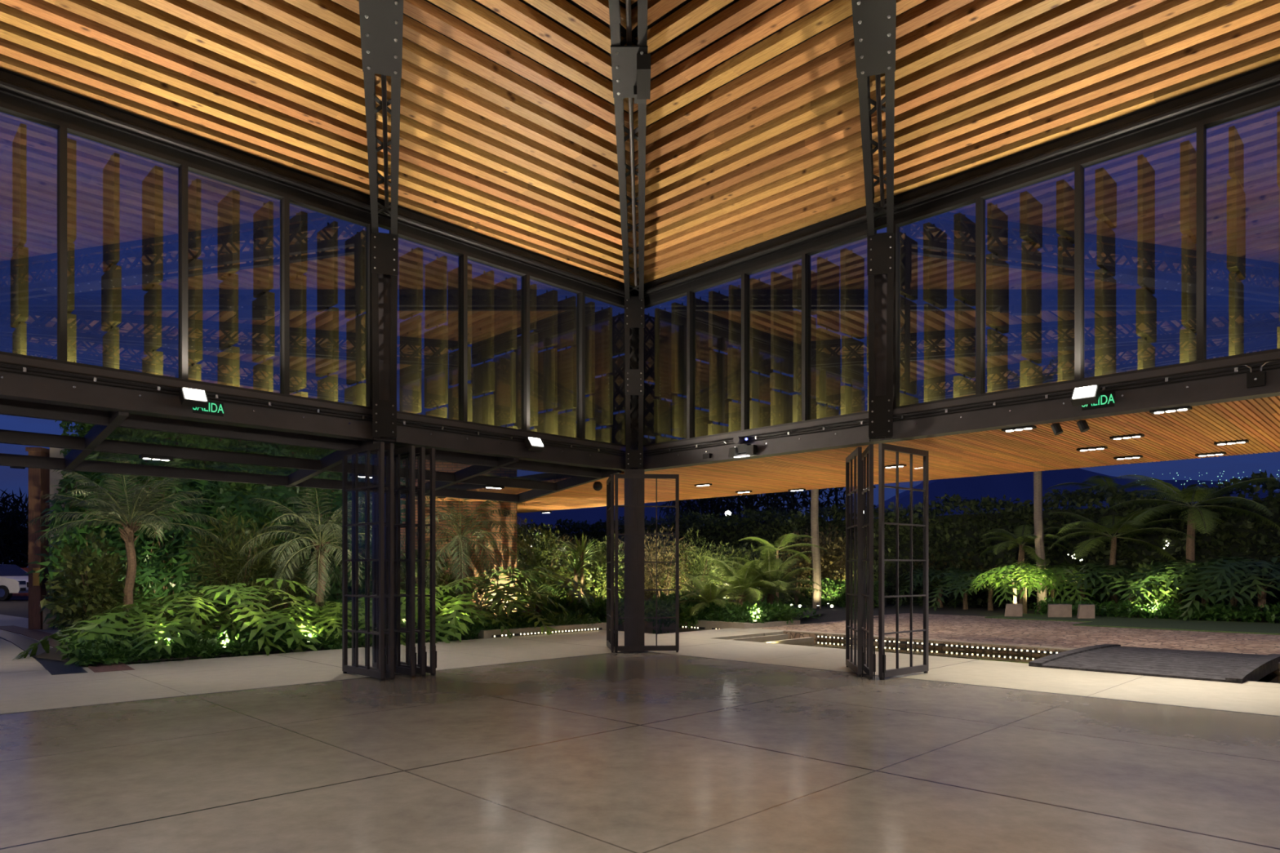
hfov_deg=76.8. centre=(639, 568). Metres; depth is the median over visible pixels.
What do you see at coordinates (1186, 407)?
recessed light
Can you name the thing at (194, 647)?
ground cover leaves
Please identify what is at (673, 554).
shrub
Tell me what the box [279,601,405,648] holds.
philodendron
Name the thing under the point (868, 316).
wooden post
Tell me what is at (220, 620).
philodendron
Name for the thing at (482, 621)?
philodendron
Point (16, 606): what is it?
ground
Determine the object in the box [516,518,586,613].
shrub
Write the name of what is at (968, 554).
tree
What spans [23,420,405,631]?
climbing vine
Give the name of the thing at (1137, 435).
ceiling
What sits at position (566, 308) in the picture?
wooden post
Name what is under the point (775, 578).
fern
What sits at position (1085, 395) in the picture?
floodlight
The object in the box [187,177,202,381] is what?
wooden post
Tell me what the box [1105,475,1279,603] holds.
tree fern
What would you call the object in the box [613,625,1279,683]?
water
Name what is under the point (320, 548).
date palm
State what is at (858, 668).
door
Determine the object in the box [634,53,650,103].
box
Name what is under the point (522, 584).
philodendron
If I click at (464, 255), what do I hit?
window
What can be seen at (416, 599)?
philodendron
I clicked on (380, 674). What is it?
door
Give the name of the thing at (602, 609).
clump
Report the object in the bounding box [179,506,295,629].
shrub
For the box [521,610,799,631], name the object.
trim
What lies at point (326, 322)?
wooden post
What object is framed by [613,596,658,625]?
clump
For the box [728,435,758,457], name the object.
emergency light
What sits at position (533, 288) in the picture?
wooden post
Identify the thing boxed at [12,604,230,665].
philodendron
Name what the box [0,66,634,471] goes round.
steel beams
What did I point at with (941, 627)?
paved courtyard
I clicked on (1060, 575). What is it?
tree
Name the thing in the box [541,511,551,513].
recessed light
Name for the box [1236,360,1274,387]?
junction box
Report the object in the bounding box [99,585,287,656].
shrub
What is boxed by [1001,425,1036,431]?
recessed light
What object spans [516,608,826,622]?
planting bed
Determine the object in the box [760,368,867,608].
palm
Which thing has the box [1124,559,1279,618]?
philodendron
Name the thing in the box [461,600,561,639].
philodendron
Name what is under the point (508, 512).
wall speaker
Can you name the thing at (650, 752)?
floor
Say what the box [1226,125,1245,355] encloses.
wooden post
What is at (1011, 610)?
stone block
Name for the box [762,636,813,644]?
stone ledge
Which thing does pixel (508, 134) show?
ceiling
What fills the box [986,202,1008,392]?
wooden post
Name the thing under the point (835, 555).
tree
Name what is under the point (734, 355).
wooden post
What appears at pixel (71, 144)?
wooden post
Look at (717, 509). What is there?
slender tree
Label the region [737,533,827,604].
fern
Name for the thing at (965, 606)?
philodendron
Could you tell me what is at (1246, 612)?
ground cover
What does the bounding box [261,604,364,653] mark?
philodendron
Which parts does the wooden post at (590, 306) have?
fin panel, fin panel, fin panel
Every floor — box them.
[0,630,1279,715]
[0,652,1279,852]
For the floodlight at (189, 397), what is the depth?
9.35 m
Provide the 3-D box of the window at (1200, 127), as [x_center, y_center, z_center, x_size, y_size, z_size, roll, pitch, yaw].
[5.338,-3.505,9.419,5.100,2.610,0.140,0,0,45]
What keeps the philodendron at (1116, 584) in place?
on the ground at (16, 606)
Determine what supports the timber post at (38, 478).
on the path at (9, 651)
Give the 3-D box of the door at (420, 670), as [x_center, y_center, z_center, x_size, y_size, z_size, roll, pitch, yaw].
[-3.402,-0.095,11.632,1.150,3.190,0.082,0,0,45]
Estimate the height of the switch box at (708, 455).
0.120 m
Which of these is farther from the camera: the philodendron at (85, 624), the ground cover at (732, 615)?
the ground cover at (732, 615)
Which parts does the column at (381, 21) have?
gusset plate, web plate, gusset plate, tie rod, gusset plate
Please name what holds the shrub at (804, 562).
on the ground at (16, 606)
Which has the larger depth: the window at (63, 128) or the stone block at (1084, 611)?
the stone block at (1084, 611)
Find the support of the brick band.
on the path at (9, 651)
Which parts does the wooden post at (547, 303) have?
fin panel, fin panel, fin panel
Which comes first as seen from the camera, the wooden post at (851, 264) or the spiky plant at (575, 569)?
the wooden post at (851, 264)
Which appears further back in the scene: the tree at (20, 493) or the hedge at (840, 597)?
the tree at (20, 493)
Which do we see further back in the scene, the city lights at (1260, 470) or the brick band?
the city lights at (1260, 470)
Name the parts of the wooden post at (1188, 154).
fin panel, fin panel, fin panel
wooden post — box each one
[10,123,28,355]
[66,137,76,362]
[101,152,121,368]
[142,165,163,375]
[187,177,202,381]
[217,189,239,386]
[252,200,275,391]
[289,210,307,397]
[315,221,338,401]
[344,230,365,405]
[399,247,422,413]
[424,255,448,417]
[448,262,472,422]
[471,270,494,425]
[493,276,517,428]
[514,284,537,431]
[533,289,558,435]
[552,296,577,437]
[570,301,595,440]
[589,306,613,443]
[605,312,624,444]
[644,313,661,444]
[653,307,678,443]
[671,302,695,440]
[694,297,713,437]
[707,290,733,435]
[727,284,751,431]
[749,278,773,429]
[769,271,794,426]
[792,263,817,422]
[816,256,840,418]
[840,248,864,414]
[866,315,868,410]
[899,231,918,405]
[923,222,946,402]
[953,212,975,397]
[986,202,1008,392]
[1019,191,1042,387]
[1056,179,1074,382]
[1094,167,1116,376]
[1135,154,1156,369]
[1179,140,1196,363]
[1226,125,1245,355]
[1276,111,1279,348]
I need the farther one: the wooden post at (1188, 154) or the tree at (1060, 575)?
the tree at (1060, 575)
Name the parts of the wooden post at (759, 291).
fin panel, fin panel, fin panel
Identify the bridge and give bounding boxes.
[1028,644,1279,684]
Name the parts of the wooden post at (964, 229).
fin panel, fin panel, fin panel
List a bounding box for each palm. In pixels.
[25,453,226,639]
[236,487,405,617]
[400,488,536,616]
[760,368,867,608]
[985,340,1094,612]
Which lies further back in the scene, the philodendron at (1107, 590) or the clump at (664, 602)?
the philodendron at (1107, 590)
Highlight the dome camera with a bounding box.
[592,481,602,490]
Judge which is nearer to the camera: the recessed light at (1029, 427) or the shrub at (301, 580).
the recessed light at (1029, 427)
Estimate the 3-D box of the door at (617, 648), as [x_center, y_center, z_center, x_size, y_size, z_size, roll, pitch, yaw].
[0.125,-0.095,14.445,1.150,3.190,0.082,0,0,-4]
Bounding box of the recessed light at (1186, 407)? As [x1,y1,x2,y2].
[1149,405,1191,413]
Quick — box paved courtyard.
[755,613,1279,672]
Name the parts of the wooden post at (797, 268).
fin panel, fin panel, fin panel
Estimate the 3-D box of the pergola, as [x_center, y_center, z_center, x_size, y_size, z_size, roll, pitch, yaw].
[-6.298,-1.648,10.921,13.750,0.564,3.120,0,0,-45]
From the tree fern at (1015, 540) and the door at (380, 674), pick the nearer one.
the door at (380, 674)
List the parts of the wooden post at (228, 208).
fin panel, fin panel, fin panel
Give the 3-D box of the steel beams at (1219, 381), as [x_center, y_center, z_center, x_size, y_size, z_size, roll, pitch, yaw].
[7.296,-3.530,7.381,20.952,3.500,0.312,0,0,45]
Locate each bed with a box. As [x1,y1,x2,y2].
[35,626,479,665]
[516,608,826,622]
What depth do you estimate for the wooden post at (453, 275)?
13.72 m
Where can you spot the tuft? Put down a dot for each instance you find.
(593, 588)
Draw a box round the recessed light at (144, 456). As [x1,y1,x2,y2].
[138,453,173,461]
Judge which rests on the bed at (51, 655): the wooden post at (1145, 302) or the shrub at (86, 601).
the shrub at (86, 601)
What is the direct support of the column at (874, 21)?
on the steel beams at (1219, 381)
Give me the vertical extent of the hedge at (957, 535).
5.019 m
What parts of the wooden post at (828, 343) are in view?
fin panel, fin panel, fin panel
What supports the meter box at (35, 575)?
attached to the timber post at (38, 478)
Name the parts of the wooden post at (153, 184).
fin panel, fin panel, fin panel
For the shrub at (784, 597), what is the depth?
28.84 m
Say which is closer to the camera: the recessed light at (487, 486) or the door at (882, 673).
the door at (882, 673)
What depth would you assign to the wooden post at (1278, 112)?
9.00 m
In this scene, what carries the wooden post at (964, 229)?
on the trough
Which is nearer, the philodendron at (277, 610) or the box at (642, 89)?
the box at (642, 89)
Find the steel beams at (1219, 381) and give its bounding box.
[633,60,1279,471]
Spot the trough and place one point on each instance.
(1, 398)
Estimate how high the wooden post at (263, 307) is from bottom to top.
3.100 m
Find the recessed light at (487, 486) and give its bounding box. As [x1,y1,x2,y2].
[483,484,504,488]
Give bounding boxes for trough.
[0,398,587,467]
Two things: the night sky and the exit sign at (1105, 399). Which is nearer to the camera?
the exit sign at (1105, 399)
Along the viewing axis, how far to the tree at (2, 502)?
60.11 m
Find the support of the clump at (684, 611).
on the planting bed at (818, 612)
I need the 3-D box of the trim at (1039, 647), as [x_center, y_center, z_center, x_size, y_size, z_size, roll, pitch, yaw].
[9.460,1.694,13.570,16.740,0.412,0.280,0,0,45]
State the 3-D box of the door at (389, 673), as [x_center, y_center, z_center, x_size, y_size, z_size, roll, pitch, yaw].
[-3.735,-0.095,11.300,1.150,3.190,0.082,0,0,45]
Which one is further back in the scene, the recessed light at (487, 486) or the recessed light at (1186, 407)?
the recessed light at (487, 486)
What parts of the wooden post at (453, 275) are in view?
fin panel, fin panel, fin panel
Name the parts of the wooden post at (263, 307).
fin panel, fin panel, fin panel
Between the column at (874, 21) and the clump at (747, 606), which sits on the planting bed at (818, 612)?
the clump at (747, 606)
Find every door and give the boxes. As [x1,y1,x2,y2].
[342,441,386,680]
[351,443,395,679]
[372,445,416,677]
[384,446,426,676]
[394,448,436,675]
[606,474,615,652]
[614,474,679,653]
[845,446,863,676]
[862,444,875,679]
[878,443,928,679]
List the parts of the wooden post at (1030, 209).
fin panel, fin panel, fin panel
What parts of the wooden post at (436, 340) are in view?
fin panel, fin panel, fin panel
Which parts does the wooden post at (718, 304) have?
fin panel, fin panel, fin panel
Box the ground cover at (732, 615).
[518,598,821,623]
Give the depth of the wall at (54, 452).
20.12 m
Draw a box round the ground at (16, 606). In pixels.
[0,592,1279,666]
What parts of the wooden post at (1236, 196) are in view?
fin panel, fin panel, fin panel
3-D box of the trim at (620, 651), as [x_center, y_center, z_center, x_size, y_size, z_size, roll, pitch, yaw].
[-0.100,1.509,7.447,29.424,0.022,14.742,0,0,0]
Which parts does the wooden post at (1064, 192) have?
fin panel, fin panel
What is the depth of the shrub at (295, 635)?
14.71 m
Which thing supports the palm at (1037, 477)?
on the ground at (16, 606)
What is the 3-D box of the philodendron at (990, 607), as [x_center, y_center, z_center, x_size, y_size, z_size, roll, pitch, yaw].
[12.808,0.809,29.197,3.672,1.578,3.605,0,0,22]
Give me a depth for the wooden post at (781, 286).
14.02 m
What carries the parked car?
on the ground at (16, 606)
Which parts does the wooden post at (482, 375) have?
fin panel, fin panel, fin panel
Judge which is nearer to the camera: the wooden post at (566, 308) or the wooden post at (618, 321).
the wooden post at (566, 308)
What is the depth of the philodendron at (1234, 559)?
22.75 m
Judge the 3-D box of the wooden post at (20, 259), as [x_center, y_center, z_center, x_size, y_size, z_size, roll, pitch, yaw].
[-7.276,-3.610,9.466,0.596,3.100,0.092,0,0,45]
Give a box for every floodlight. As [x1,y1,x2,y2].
[9,466,25,469]
[178,386,208,408]
[524,436,544,451]
[1070,384,1101,406]
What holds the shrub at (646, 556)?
on the planting bed at (818, 612)
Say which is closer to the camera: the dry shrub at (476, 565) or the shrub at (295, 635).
the shrub at (295, 635)
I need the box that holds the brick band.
[0,625,134,672]
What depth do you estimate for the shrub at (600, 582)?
24.52 m
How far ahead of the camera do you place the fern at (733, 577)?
22.30 m
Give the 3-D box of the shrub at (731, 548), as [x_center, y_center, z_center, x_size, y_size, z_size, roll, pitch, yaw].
[3.188,0.314,27.510,3.229,2.569,1.957,0,0,-9]
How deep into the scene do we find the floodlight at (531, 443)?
12.84 m
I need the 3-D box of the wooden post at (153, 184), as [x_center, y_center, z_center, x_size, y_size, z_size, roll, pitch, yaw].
[-6.308,-3.610,10.450,0.612,3.100,0.092,0,0,45]
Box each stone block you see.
[1004,604,1022,616]
[1047,604,1071,617]
[1076,604,1094,618]
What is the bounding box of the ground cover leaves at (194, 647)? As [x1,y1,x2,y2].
[54,608,606,667]
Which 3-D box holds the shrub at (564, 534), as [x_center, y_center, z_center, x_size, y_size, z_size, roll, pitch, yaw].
[-2.272,0.183,25.212,2.029,2.647,1.949,0,0,-39]
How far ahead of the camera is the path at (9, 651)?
14.13 m
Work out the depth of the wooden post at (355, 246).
12.34 m
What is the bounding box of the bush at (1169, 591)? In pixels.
[1124,560,1190,618]
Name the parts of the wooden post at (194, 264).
fin panel, fin panel, fin panel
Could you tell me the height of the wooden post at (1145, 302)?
3.100 m
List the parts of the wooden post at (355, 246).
fin panel, fin panel, fin panel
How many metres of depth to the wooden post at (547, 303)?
14.89 m
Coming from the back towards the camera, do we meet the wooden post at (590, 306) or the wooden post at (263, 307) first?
the wooden post at (590, 306)
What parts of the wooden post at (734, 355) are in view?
fin panel, fin panel, fin panel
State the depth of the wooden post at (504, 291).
14.27 m
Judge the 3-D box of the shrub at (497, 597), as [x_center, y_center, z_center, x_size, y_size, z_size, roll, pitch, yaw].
[-3.642,0.862,18.402,3.499,1.376,4.113,0,0,32]
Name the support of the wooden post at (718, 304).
on the trough
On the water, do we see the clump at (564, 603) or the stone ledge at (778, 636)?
the stone ledge at (778, 636)
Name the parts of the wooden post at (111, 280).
fin panel, fin panel, fin panel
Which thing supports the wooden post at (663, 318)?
on the trough
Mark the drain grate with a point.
(53, 667)
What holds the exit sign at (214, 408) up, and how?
attached to the steel beams at (21, 379)
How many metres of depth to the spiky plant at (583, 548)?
22.85 m
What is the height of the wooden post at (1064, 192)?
3.100 m
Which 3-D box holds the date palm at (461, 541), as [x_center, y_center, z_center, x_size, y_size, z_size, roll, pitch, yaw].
[-4.301,-0.165,19.163,3.766,3.352,3.617,0,0,0]
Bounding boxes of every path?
[0,614,86,673]
[661,627,784,639]
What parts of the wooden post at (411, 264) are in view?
fin panel, fin panel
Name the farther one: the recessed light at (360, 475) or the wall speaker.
the wall speaker
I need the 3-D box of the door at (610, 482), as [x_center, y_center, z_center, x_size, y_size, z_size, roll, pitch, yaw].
[-0.540,-0.095,15.013,0.083,3.190,1.150,0,0,-6]
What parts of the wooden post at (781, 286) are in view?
fin panel, fin panel, fin panel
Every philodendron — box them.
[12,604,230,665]
[15,614,174,659]
[97,606,256,643]
[230,608,337,650]
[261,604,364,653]
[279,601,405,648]
[311,596,452,642]
[400,598,515,643]
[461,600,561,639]
[465,566,595,616]
[514,583,593,613]
[891,567,995,608]
[916,568,1012,610]
[941,569,1048,610]
[1010,562,1135,608]
[1065,564,1210,616]
[1096,561,1257,618]
[1097,573,1222,608]
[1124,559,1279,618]
[1152,561,1279,621]
[1171,555,1279,622]
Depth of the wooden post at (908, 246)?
12.41 m
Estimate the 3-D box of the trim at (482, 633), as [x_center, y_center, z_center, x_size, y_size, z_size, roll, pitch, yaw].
[-2.893,1.620,19.502,2.400,0.560,3.700,0,0,45]
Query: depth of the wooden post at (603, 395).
15.87 m
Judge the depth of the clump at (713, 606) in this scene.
21.39 m
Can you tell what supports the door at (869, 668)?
in the steel beams at (1219, 381)
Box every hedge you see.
[516,469,1279,616]
[766,576,892,608]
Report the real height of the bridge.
0.240 m
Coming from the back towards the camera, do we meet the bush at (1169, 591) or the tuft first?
the bush at (1169, 591)
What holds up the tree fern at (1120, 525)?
on the ground at (16, 606)
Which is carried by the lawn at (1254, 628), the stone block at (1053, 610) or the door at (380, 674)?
the stone block at (1053, 610)
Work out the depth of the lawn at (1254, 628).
21.59 m
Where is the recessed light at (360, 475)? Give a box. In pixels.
[349,472,372,478]
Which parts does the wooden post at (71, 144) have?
fin panel, fin panel, fin panel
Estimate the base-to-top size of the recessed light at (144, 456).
0.055 m
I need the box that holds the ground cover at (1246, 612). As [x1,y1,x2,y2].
[1028,595,1279,623]
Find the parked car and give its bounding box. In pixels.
[0,564,28,600]
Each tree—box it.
[0,488,28,567]
[0,489,28,568]
[0,495,28,568]
[653,497,718,527]
[683,496,738,527]
[704,493,764,523]
[728,490,798,524]
[762,489,825,524]
[794,522,866,591]
[805,485,866,521]
[909,551,961,583]
[955,551,997,591]
[966,561,1062,607]
[970,564,1078,613]
[1007,564,1102,604]
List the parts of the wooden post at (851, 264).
fin panel, fin panel, fin panel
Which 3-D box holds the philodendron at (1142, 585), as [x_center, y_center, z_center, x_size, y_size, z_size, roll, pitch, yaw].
[16.421,0.700,24.453,4.174,1.827,4.252,0,0,10]
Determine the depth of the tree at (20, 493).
65.14 m
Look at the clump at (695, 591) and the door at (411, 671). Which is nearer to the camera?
the door at (411, 671)
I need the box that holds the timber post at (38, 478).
[25,447,49,629]
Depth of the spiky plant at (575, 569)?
22.75 m
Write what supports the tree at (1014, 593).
on the ground at (16, 606)
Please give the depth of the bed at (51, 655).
13.71 m
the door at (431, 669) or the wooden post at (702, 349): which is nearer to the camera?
the door at (431, 669)
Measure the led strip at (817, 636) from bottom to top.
0.050 m
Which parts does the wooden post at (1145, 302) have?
fin panel, fin panel, fin panel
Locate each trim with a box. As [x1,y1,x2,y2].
[0,651,1279,716]
[478,622,606,639]
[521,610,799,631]
[783,630,1279,672]
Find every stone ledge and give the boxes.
[727,634,787,641]
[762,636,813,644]
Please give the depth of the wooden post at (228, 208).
11.00 m
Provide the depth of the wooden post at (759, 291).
14.30 m
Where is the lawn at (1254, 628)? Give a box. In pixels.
[984,613,1279,635]
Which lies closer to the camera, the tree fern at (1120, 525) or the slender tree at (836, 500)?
the tree fern at (1120, 525)
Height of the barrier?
1.550 m
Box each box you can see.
[32,568,42,586]
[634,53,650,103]
[702,453,712,458]
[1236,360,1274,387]
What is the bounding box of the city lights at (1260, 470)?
[1134,470,1279,484]
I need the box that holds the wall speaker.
[502,508,510,516]
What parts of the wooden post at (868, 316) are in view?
fin panel, fin panel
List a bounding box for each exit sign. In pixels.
[191,400,223,416]
[1081,391,1115,410]
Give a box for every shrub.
[39,528,144,643]
[99,585,287,656]
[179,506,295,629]
[237,534,317,626]
[400,539,454,619]
[426,551,486,615]
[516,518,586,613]
[540,533,595,600]
[564,533,624,602]
[596,530,667,601]
[620,525,697,600]
[657,526,736,599]
[688,540,764,603]
[724,542,800,604]
[773,528,830,604]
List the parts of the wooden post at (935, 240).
fin panel, fin panel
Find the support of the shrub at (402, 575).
on the bed at (51, 655)
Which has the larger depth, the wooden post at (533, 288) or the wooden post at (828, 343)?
the wooden post at (533, 288)
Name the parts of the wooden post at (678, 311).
fin panel, fin panel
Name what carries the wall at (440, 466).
on the ground at (16, 606)
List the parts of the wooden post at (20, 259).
fin panel, fin panel, fin panel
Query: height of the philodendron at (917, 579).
1.661 m
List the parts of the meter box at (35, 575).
lid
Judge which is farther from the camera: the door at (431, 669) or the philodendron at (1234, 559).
the philodendron at (1234, 559)
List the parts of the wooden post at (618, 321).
fin panel, fin panel, fin panel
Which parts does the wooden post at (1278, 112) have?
fin panel, fin panel, fin panel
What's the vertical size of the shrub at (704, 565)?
2.968 m
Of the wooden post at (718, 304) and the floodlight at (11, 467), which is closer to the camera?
the floodlight at (11, 467)
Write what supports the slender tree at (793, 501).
on the ground at (16, 606)
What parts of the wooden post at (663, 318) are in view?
fin panel, fin panel, fin panel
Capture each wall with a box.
[42,607,57,629]
[49,447,111,602]
[80,429,516,626]
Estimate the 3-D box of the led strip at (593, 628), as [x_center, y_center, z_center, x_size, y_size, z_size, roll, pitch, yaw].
[-2.061,1.465,18.599,0.034,0.050,3.200,0,0,45]
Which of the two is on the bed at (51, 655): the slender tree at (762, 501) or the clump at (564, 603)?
the clump at (564, 603)
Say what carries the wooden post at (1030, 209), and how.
on the trough
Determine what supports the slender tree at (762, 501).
on the ground at (16, 606)
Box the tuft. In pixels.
[583,587,605,604]
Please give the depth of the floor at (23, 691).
11.27 m
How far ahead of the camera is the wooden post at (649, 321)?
16.29 m
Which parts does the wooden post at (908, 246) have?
fin panel, fin panel, fin panel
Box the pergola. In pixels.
[0,398,622,503]
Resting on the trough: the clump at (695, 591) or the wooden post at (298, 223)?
the wooden post at (298, 223)
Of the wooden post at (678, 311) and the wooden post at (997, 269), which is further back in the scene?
the wooden post at (678, 311)
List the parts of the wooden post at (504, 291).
fin panel, fin panel, fin panel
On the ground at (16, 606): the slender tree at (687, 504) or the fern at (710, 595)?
the slender tree at (687, 504)
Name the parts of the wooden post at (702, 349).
fin panel, fin panel, fin panel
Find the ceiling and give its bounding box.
[0,0,1279,286]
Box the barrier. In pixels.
[12,568,28,595]
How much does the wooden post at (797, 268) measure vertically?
3.100 m
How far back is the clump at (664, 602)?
21.91 m
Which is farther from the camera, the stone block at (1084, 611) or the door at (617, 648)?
the stone block at (1084, 611)
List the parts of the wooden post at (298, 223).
fin panel, fin panel, fin panel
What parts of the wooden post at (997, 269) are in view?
fin panel, fin panel, fin panel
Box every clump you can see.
[540,595,584,618]
[560,595,604,620]
[586,591,624,625]
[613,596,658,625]
[644,591,684,628]
[661,599,716,629]
[667,587,705,607]
[701,599,745,621]
[724,600,781,622]
[757,598,802,624]
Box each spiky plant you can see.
[555,546,591,597]
[556,533,604,596]
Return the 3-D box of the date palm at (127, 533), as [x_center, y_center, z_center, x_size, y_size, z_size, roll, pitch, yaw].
[-10.256,-0.368,16.181,3.356,3.758,3.258,0,0,17]
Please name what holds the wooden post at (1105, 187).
on the trough
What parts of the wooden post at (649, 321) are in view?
fin panel, fin panel, fin panel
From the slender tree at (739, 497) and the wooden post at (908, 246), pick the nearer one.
the wooden post at (908, 246)
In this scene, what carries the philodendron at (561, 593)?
on the bed at (51, 655)
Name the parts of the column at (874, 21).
gusset plate, tie rod, gusset plate, web plate, gusset plate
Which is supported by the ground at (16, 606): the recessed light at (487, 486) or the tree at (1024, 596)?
the tree at (1024, 596)
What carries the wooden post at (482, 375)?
on the trough
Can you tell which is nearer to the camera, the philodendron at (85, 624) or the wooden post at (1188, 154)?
the wooden post at (1188, 154)
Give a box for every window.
[0,100,373,408]
[389,229,631,447]
[637,229,876,446]
[892,94,1279,408]
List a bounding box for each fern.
[670,574,758,616]
[685,552,796,605]
[715,547,835,612]
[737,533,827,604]
[977,524,1066,604]
[1044,475,1170,509]
[1048,507,1195,609]
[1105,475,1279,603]
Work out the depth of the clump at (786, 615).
21.58 m
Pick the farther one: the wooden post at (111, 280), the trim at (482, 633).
the trim at (482, 633)
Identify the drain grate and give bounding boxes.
[0,630,87,675]
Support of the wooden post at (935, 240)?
on the trough
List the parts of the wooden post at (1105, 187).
fin panel, fin panel, fin panel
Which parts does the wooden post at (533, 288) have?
fin panel, fin panel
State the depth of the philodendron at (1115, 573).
25.48 m
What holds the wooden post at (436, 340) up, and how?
on the trough
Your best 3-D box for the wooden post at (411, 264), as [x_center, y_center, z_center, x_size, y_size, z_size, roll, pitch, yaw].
[-3.705,-3.610,13.051,0.092,3.100,0.623,0,0,-45]
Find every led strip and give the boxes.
[492,627,602,637]
[680,626,704,629]
[816,635,1060,653]
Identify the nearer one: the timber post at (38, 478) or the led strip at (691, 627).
the timber post at (38, 478)
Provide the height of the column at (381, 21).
3.307 m
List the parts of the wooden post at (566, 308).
fin panel, fin panel, fin panel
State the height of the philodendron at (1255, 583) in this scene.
1.827 m
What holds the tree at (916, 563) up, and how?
on the ground at (16, 606)
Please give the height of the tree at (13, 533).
7.965 m
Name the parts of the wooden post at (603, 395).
fin panel, fin panel, fin panel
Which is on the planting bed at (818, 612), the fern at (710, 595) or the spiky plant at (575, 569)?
the fern at (710, 595)
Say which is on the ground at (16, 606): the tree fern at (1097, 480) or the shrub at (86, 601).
the tree fern at (1097, 480)
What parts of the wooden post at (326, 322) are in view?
fin panel, fin panel, fin panel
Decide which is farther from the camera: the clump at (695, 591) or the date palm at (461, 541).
the clump at (695, 591)
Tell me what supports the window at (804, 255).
in the steel beams at (1219, 381)

